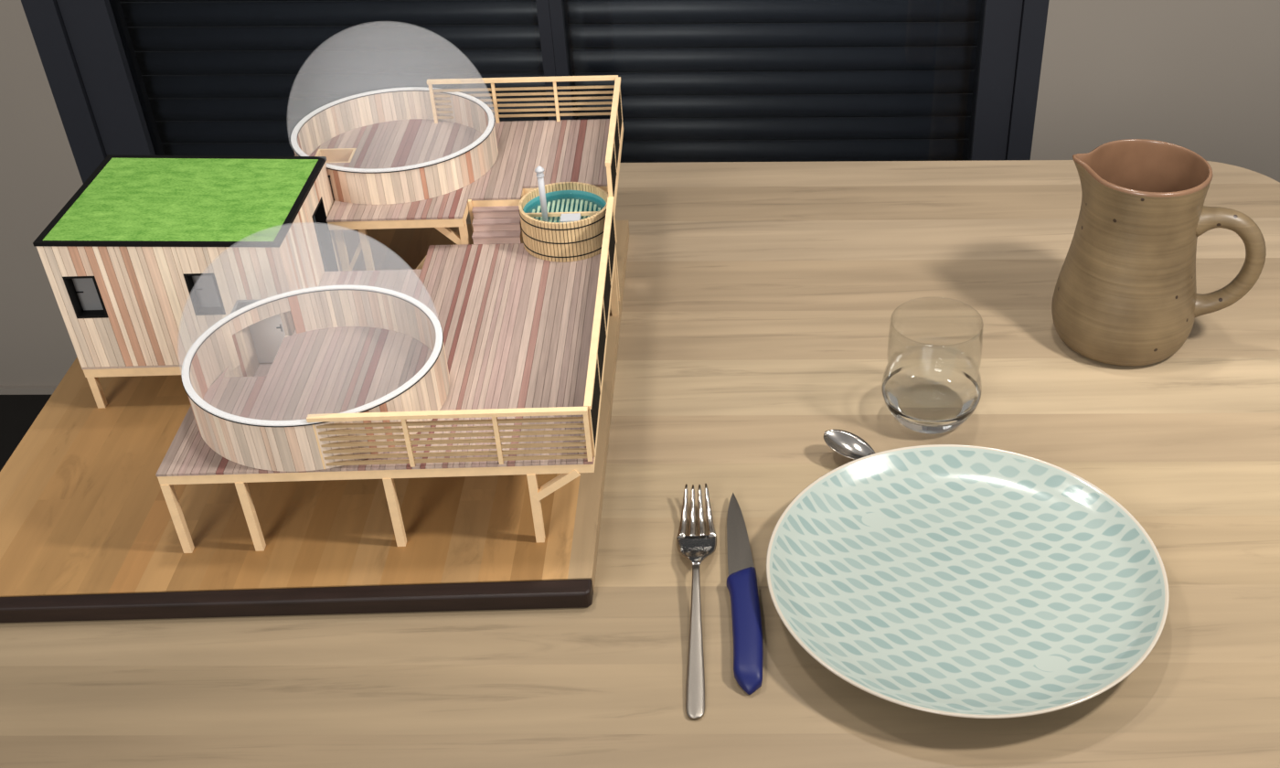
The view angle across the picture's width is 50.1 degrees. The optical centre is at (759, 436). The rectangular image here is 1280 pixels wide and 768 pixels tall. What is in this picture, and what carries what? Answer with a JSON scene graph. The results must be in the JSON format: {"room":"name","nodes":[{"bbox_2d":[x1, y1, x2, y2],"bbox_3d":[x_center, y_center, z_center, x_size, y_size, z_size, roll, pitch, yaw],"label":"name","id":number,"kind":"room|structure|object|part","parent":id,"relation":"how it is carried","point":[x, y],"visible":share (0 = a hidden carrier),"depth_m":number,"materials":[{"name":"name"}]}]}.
{"room":"scale model scene","nodes":[
{"label":"scale model scene","id":0,"kind":"room"},
{"bbox_2d":[0,394,51,471],"bbox_3d":[-0.081,0.792,1.223,5.805,0.054,3.118,0,37,1],"label":"floor","id":1,"kind":"structure","parent":0,"point":[17,412],"depth_m":2.28,"materials":[{"name":"black"}]},
{"bbox_2d":[0,160,1279,767],"bbox_3d":[-0.008,0.289,1.230,1.068,0.740,0.927,-2,37,-1],"label":"dining table","id":2,"kind":"object","parent":1,"relation":"on","point":[760,299],"visible":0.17,"depth_m":0.91,"materials":[{"name":"brown wood"}]},
{"bbox_2d":[0,220,629,622],"bbox_3d":[-0.322,-0.038,1.042,0.425,0.013,0.488,-2,37,-1],"label":"base board","id":3,"kind":"object","parent":2,"relation":"on","point":[88,532],"visible":0.54,"depth_m":0.90,"materials":[{"name":"brown wood"}]},
{"bbox_2d":[32,154,342,408],"bbox_3d":[-0.413,-0.121,1.026,0.166,0.140,0.146,-2,37,-1],"label":"cabin","id":4,"kind":"object","parent":3,"relation":"on","point":[149,253],"visible":0.83,"depth_m":0.97,"materials":[{"name":"brown wood"}]},
{"bbox_3d":[-0.482,-0.100,0.956,0.002,0.034,0.009,-2,37,-1],"label":"frame","id":5,"kind":"part","parent":4,"relation":"part of","materials":[{"name":"black paint"}]},
{"bbox_3d":[-0.472,-0.113,0.947,0.018,0.002,0.009,-2,37,-1],"label":"frame","id":6,"kind":"part","parent":4,"relation":"part of","materials":[{"name":"black paint"}]},
{"bbox_3d":[-0.472,-0.103,0.960,0.018,0.031,0.001,-2,37,-1],"label":"pane","id":7,"kind":"part","parent":4,"relation":"part of","materials":[{"name":"grey glass"}]},
{"bbox_3d":[-0.471,-0.087,0.966,0.018,0.002,0.009,-2,37,-1],"label":"frame","id":8,"kind":"part","parent":4,"relation":"part of","materials":[{"name":"black paint"}]},
{"bbox_3d":[-0.488,-0.034,1.004,0.005,0.028,0.005,-2,37,-1],"label":"post","id":9,"kind":"part","parent":4,"relation":"part of","materials":[{"name":"beige wood"}]},
{"bbox_3d":[-0.462,-0.100,0.957,0.002,0.034,0.009,-2,37,-1],"label":"frame","id":10,"kind":"part","parent":4,"relation":"part of","materials":[{"name":"black paint"}]},
{"bbox_3d":[-0.413,-0.095,1.047,0.163,0.002,0.143,-2,37,-1],"label":"floor plate","id":11,"kind":"part","parent":4,"relation":"part of","materials":[{"name":"brown wood"}]},
{"bbox_3d":[-0.399,-0.102,0.958,0.002,0.034,0.009,-2,37,-1],"label":"frame","id":12,"kind":"part","parent":4,"relation":"part of","materials":[{"name":"black paint"}]},
{"bbox_3d":[-0.389,-0.115,0.949,0.018,0.002,0.009,-2,37,-1],"label":"frame","id":13,"kind":"part","parent":4,"relation":"part of","materials":[{"name":"black paint"}]},
{"bbox_3d":[-0.389,-0.105,0.962,0.018,0.030,0.001,-2,37,-1],"label":"pane","id":14,"kind":"part","parent":4,"relation":"part of","materials":[{"name":"glass"}]},
{"bbox_3d":[-0.389,-0.090,0.968,0.018,0.002,0.009,-2,37,-1],"label":"frame","id":15,"kind":"part","parent":4,"relation":"part of","materials":[{"name":"black paint"}]},
{"bbox_3d":[-0.379,-0.103,0.959,0.002,0.034,0.009,-2,37,-1],"label":"frame","id":16,"kind":"part","parent":4,"relation":"part of","materials":[{"name":"black paint"}]},
{"bbox_3d":[-0.352,-0.073,0.978,0.026,0.047,0.003,-2,37,-1],"label":"door","id":17,"kind":"part","parent":4,"relation":"part of","materials":[{"name":"white paint"}]},
{"bbox_3d":[-0.337,-0.172,1.026,0.009,0.002,0.029,-2,37,-1],"label":"frame","id":18,"kind":"part","parent":4,"relation":"part of","materials":[{"name":"black paint"}]},
{"bbox_3d":[-0.337,-0.135,1.035,0.009,0.072,0.002,-2,37,-1],"label":"frame","id":19,"kind":"part","parent":4,"relation":"part of","materials":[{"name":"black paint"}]},
{"bbox_3d":[-0.341,-0.144,1.047,0.001,0.069,0.029,-2,37,-1],"label":"pane","id":20,"kind":"part","parent":4,"relation":"part of","materials":[{"name":"clear glass"}]},
{"bbox_3d":[-0.338,-0.153,1.059,0.009,0.072,0.002,-2,37,-1],"label":"frame","id":21,"kind":"part","parent":4,"relation":"part of","materials":[{"name":"black paint"}]},
{"bbox_2d":[155,243,618,553],"bbox_3d":[-0.243,-0.040,0.977,0.270,0.065,0.282,-2,37,-1],"label":"terrace","id":22,"kind":"object","parent":3,"relation":"on","point":[517,325],"visible":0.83,"depth_m":0.94,"materials":[{"name":"brown wood"}]},
{"bbox_3d":[-0.370,0.051,0.866,0.005,0.056,0.005,-2,37,-1],"label":"post","id":23,"kind":"part","parent":22,"relation":"part of","materials":[{"name":"beige wood"}]},
{"bbox_3d":[-0.324,0.050,0.867,0.005,0.056,0.005,-2,37,-1],"label":"post","id":24,"kind":"part","parent":22,"relation":"part of","materials":[{"name":"beige wood"}]},
{"bbox_2d":[181,284,449,471],"bbox_3d":[-0.289,-0.063,0.881,0.170,0.149,0.170,-2,37,-1],"label":"pavilion","id":25,"kind":"object","parent":22,"relation":"on","point":[366,348],"visible":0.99,"depth_m":0.91,"materials":[{"name":"brown wood"}]},
{"bbox_3d":[-0.348,-0.081,0.938,0.032,0.001,0.045,-2,37,-1],"label":"skylight pane","id":26,"kind":"part","parent":25,"relation":"part of","materials":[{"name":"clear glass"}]},
{"bbox_3d":[-0.348,-0.081,0.938,0.035,0.002,0.048,-2,37,-1],"label":"roof frame","id":27,"kind":"part","parent":25,"relation":"part of","materials":[{"name":"white"}]},
{"bbox_3d":[-0.233,0.047,0.870,0.005,0.056,0.005,-2,37,-1],"label":"post","id":28,"kind":"part","parent":22,"relation":"part of","materials":[{"name":"beige wood"}]},
{"bbox_2d":[306,406,592,469],"bbox_3d":[-0.188,0.001,0.835,0.169,0.040,0.005,-2,37,-1],"label":"railing","id":29,"kind":"object","parent":22,"relation":"on","point":[403,416],"visible":1,"depth_m":0.83,"materials":[{"name":"beige wood"}]},
{"bbox_3d":[-0.270,0.005,0.834,0.003,0.037,0.003,-2,37,-1],"label":"post","id":30,"kind":"part","parent":29,"relation":"part of","materials":[{"name":"beige wood"}]},
{"bbox_3d":[-0.215,0.003,0.836,0.003,0.037,0.003,-2,37,-1],"label":"post","id":31,"kind":"part","parent":29,"relation":"part of","materials":[{"name":"beige wood"}]},
{"bbox_3d":[-0.188,-0.013,0.824,0.169,0.003,0.005,-2,37,-1],"label":"handrail","id":32,"kind":"part","parent":29,"relation":"part of","materials":[{"name":"beige wood"}]},
{"bbox_3d":[-0.161,0.002,0.837,0.003,0.037,0.003,-2,37,-1],"label":"post","id":33,"kind":"part","parent":29,"relation":"part of","materials":[{"name":"beige wood"}]},
{"bbox_3d":[-0.106,0.000,0.838,0.003,0.037,0.003,-2,37,-1],"label":"post","id":34,"kind":"part","parent":29,"relation":"part of","materials":[{"name":"beige wood"}]},
{"bbox_3d":[-0.143,0.045,0.872,0.005,0.056,0.005,-2,37,-1],"label":"post","id":35,"kind":"part","parent":22,"relation":"part of","materials":[{"name":"beige wood"}]},
{"bbox_2d":[518,165,607,262],"bbox_3d":[-0.151,-0.183,1.053,0.071,0.070,0.071,-2,37,-1],"label":"hot tub","id":36,"kind":"object","parent":22,"relation":"on","point":[561,221],"visible":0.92,"depth_m":1.05,"materials":[{"name":"wood"}]},
{"bbox_2d":[525,211,599,223],"bbox_3d":[-0.152,-0.168,1.050,0.058,0.006,0.014,-2,37,-1],"label":"bench","id":37,"kind":"object","parent":36,"relation":"in","point":[566,217],"depth_m":1.05,"materials":[{"name":"wood"}]},
{"bbox_2d":[583,196,616,457],"bbox_3d":[-0.109,-0.086,0.949,0.005,0.040,0.275,-2,37,-1],"label":"railing","id":38,"kind":"object","parent":22,"relation":"on","point":[599,335],"visible":1,"depth_m":0.92,"materials":[{"name":"beige wood"}]},
{"bbox_3d":[-0.104,-0.003,0.842,0.003,0.037,0.003,-2,37,-1],"label":"post","id":39,"kind":"part","parent":38,"relation":"part of","materials":[{"name":"beige wood"}]},
{"bbox_3d":[-0.107,-0.043,0.895,0.003,0.037,0.003,-2,37,-1],"label":"post","id":40,"kind":"part","parent":38,"relation":"part of","materials":[{"name":"beige wood"}]},
{"bbox_3d":[-0.109,-0.085,0.950,0.003,0.037,0.003,-2,37,-1],"label":"post","id":41,"kind":"part","parent":38,"relation":"part of","materials":[{"name":"beige wood"}]},
{"bbox_3d":[-0.112,-0.127,1.005,0.003,0.037,0.003,-2,37,-1],"label":"post","id":42,"kind":"part","parent":38,"relation":"part of","materials":[{"name":"beige wood"}]},
{"bbox_3d":[-0.114,-0.167,1.058,0.003,0.037,0.003,-2,37,-1],"label":"post","id":43,"kind":"part","parent":38,"relation":"part of","materials":[{"name":"beige wood"}]},
{"bbox_2d":[605,160,616,238],"bbox_3d":[-0.114,-0.180,1.050,0.004,0.069,0.004,-2,37,-1],"label":"railing post","id":44,"kind":"object","parent":22,"relation":"on","point":[607,163],"visible":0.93,"depth_m":1.04,"materials":[{"name":"beige wood"}]},
{"bbox_3d":[-0.117,-0.122,1.091,0.005,0.056,0.005,-2,37,-1],"label":"post","id":45,"kind":"part","parent":22,"relation":"part of","materials":[{"name":"beige wood"}]},
{"bbox_2d":[294,118,623,300],"bbox_3d":[-0.251,-0.183,1.143,0.271,0.094,0.174,-2,37,-1],"label":"terrace","id":46,"kind":"object","parent":3,"relation":"on","point":[567,150],"visible":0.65,"depth_m":1.09,"materials":[{"name":"brown wood"}]},
{"bbox_3d":[-0.328,-0.132,1.084,0.005,0.086,0.005,-2,37,-1],"label":"post","id":47,"kind":"part","parent":46,"relation":"part of","materials":[{"name":"beige wood"}]},
{"bbox_3d":[-0.309,-0.133,1.085,0.005,0.086,0.005,-2,37,-1],"label":"post","id":48,"kind":"part","parent":46,"relation":"part of","materials":[{"name":"beige wood"}]},
{"bbox_2d":[290,86,498,204],"bbox_3d":[-0.298,-0.263,1.100,0.165,0.137,0.165,-2,37,-1],"label":"pavilion","id":49,"kind":"object","parent":46,"relation":"on","point":[374,157],"visible":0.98,"depth_m":1.14,"materials":[{"name":"brown wood"}]},
{"bbox_3d":[-0.231,-0.135,1.086,0.005,0.086,0.005,-2,37,-1],"label":"post","id":50,"kind":"part","parent":46,"relation":"part of","materials":[{"name":"beige wood"}]},
{"bbox_2d":[468,199,521,244],"bbox_3d":[-0.208,-0.170,1.070,0.040,0.028,0.024,-2,37,-1],"label":"stairs","id":51,"kind":"structure","parent":46,"relation":"on","point":[485,224],"depth_m":1.07,"materials":[{"name":"brown wood"}]},
{"bbox_2d":[426,74,618,123],"bbox_3d":[-0.201,-0.289,1.171,0.162,0.040,0.005,-2,37,-1],"label":"railing","id":52,"kind":"object","parent":46,"relation":"on","point":[492,80],"visible":0.88,"depth_m":1.17,"materials":[{"name":"beige wood"}]},
{"bbox_3d":[-0.280,-0.286,1.170,0.003,0.037,0.003,-2,37,-1],"label":"post","id":53,"kind":"part","parent":52,"relation":"part of","materials":[{"name":"beige wood"}]},
{"bbox_3d":[-0.227,-0.287,1.171,0.003,0.037,0.003,-2,37,-1],"label":"post","id":54,"kind":"part","parent":52,"relation":"part of","materials":[{"name":"beige wood"}]},
{"bbox_3d":[-0.202,-0.304,1.160,0.162,0.003,0.005,-2,37,-1],"label":"handrail","id":55,"kind":"part","parent":52,"relation":"part of","materials":[{"name":"beige wood"}]},
{"bbox_3d":[-0.175,-0.289,1.173,0.003,0.037,0.003,-2,37,-1],"label":"post","id":56,"kind":"part","parent":52,"relation":"part of","materials":[{"name":"beige wood"}]},
{"bbox_2d":[605,76,622,197],"bbox_3d":[-0.117,-0.242,1.107,0.005,0.040,0.161,-2,37,-1],"label":"railing","id":57,"kind":"object","parent":46,"relation":"on","point":[616,113],"visible":0.98,"depth_m":1.10,"materials":[{"name":"beige wood"}]},
{"bbox_3d":[-0.117,-0.256,1.096,0.005,0.003,0.161,-2,37,-1],"label":"handrail","id":58,"kind":"part","parent":57,"relation":"part of","materials":[{"name":"beige wood"}]},
{"bbox_3d":[-0.116,-0.226,1.088,0.003,0.037,0.003,-2,37,-1],"label":"post","id":59,"kind":"part","parent":57,"relation":"part of","materials":[{"name":"beige wood"}]},
{"bbox_3d":[-0.118,-0.259,1.131,0.003,0.037,0.003,-2,37,-1],"label":"post","id":60,"kind":"part","parent":57,"relation":"part of","materials":[{"name":"beige wood"}]},
{"bbox_3d":[-0.120,-0.288,1.171,0.003,0.037,0.003,-2,37,-1],"label":"post","id":61,"kind":"part","parent":57,"relation":"part of","materials":[{"name":"beige wood"}]},
{"bbox_3d":[-0.118,-0.148,1.102,0.005,0.086,0.005,-2,37,-1],"label":"post","id":62,"kind":"part","parent":46,"relation":"part of","materials":[{"name":"beige wood"}]},
{"bbox_2d":[676,483,716,719],"bbox_3d":[-0.040,0.097,0.857,0.027,0.014,0.197,-2,37,-1],"label":"fork","id":63,"kind":"object","parent":2,"relation":"on","point":[695,549],"visible":1,"depth_m":0.86,"materials":[{"name":"metal"}]},
{"bbox_3d":[-0.039,0.122,0.826,0.011,0.012,0.119,-2,37,-1],"label":"handle","id":64,"kind":"part","parent":63,"relation":"part of","materials":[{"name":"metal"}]},
{"bbox_2d":[726,492,763,694],"bbox_3d":[-0.010,0.093,0.866,0.022,0.012,0.181,-2,37,-1],"label":"knife","id":65,"kind":"object","parent":2,"relation":"on","point":[741,581],"visible":1,"depth_m":0.84,"materials":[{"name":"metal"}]},
{"bbox_3d":[-0.013,0.064,0.904,0.017,0.002,0.084,-2,37,-2],"label":"blade","id":66,"kind":"part","parent":65,"relation":"part of","materials":[{"name":"metal"}]},
{"bbox_3d":[-0.008,0.116,0.835,0.020,0.011,0.103,-3,37,-3],"label":"handle","id":67,"kind":"part","parent":65,"relation":"part of","materials":[{"name":"blue plastic"}]},
{"bbox_2d":[823,429,874,459],"bbox_3d":[0.103,0.020,0.954,0.126,0.018,0.025,14,39,18],"label":"spoon","id":68,"kind":"object","parent":2,"relation":"on","point":[848,444],"visible":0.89,"depth_m":0.97,"materials":[{"name":"metal"}]},
{"bbox_2d":[881,310,983,434],"bbox_3d":[0.126,-0.049,0.990,0.073,0.084,0.073,-2,37,-1],"label":"tumbler","id":69,"kind":"object","parent":2,"relation":"on","point":[924,398],"visible":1,"depth_m":1.01,"materials":[{"name":"clear glass"}]},
{"bbox_2d":[766,444,1169,718],"bbox_3d":[0.128,0.090,0.857,0.248,0.025,0.248,-2,37,-1],"label":"plate","id":70,"kind":"object","parent":2,"relation":"on","point":[948,580],"visible":1,"depth_m":0.86,"materials":[{"name":"ceramic"}]},
{"bbox_2d":[1051,138,1266,366],"bbox_3d":[0.308,-0.143,1.055,0.148,0.153,0.111,-2,37,-1],"label":"pitcher","id":71,"kind":"object","parent":2,"relation":"on","point":[1125,294],"visible":1,"depth_m":1.03,"materials":[{"name":"brown ceramic"}]},
{"bbox_3d":[0.353,-0.129,1.041,0.061,0.097,0.027,11,39,15],"label":"handle","id":72,"kind":"part","parent":71,"relation":"part of","materials":[{"name":"brown ceramic"}]},
{"bbox_2d":[0,0,1279,385],"bbox_3d":[-0.083,-1.122,1.636,5.805,2.500,0.148,0,37,1],"label":"wall","id":73,"kind":"structure","parent":0,"point":[1201,77],"depth_m":2.02,"materials":[{"name":"grey paint"}]},
{"bbox_2d":[0,384,57,394],"bbox_3d":[-2.009,-0.077,2.344,1.934,0.014,0.008,0,37,1],"label":"baseboard","id":74,"kind":"structure","parent":73,"relation":"attached to","point":[4,389],"depth_m":2.33,"materials":[{"name":"grey"}]},
{"bbox_2d":[21,0,1049,183],"bbox_3d":[-0.322,-0.963,1.717,1.457,2.147,0.081,0,37,1],"label":"window","id":75,"kind":"structure","parent":73,"relation":"in","point":[85,48],"depth_m":2.00,"materials":[{"name":"black glass"}]},
{"bbox_3d":[-0.629,-0.949,1.708,0.616,1.937,0.001,0,37,1],"label":"glass pane","id":76,"kind":"part","parent":75,"relation":"part of","materials":[{"name":"black glass"}]},
{"bbox_2d":[119,0,981,162],"bbox_3d":[-0.322,-0.977,1.767,1.447,2.111,0.017,0,37,1],"label":"roller shutter","id":77,"kind":"object","parent":75,"relation":"attached to","point":[702,80],"visible":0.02,"depth_m":2.07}
]}

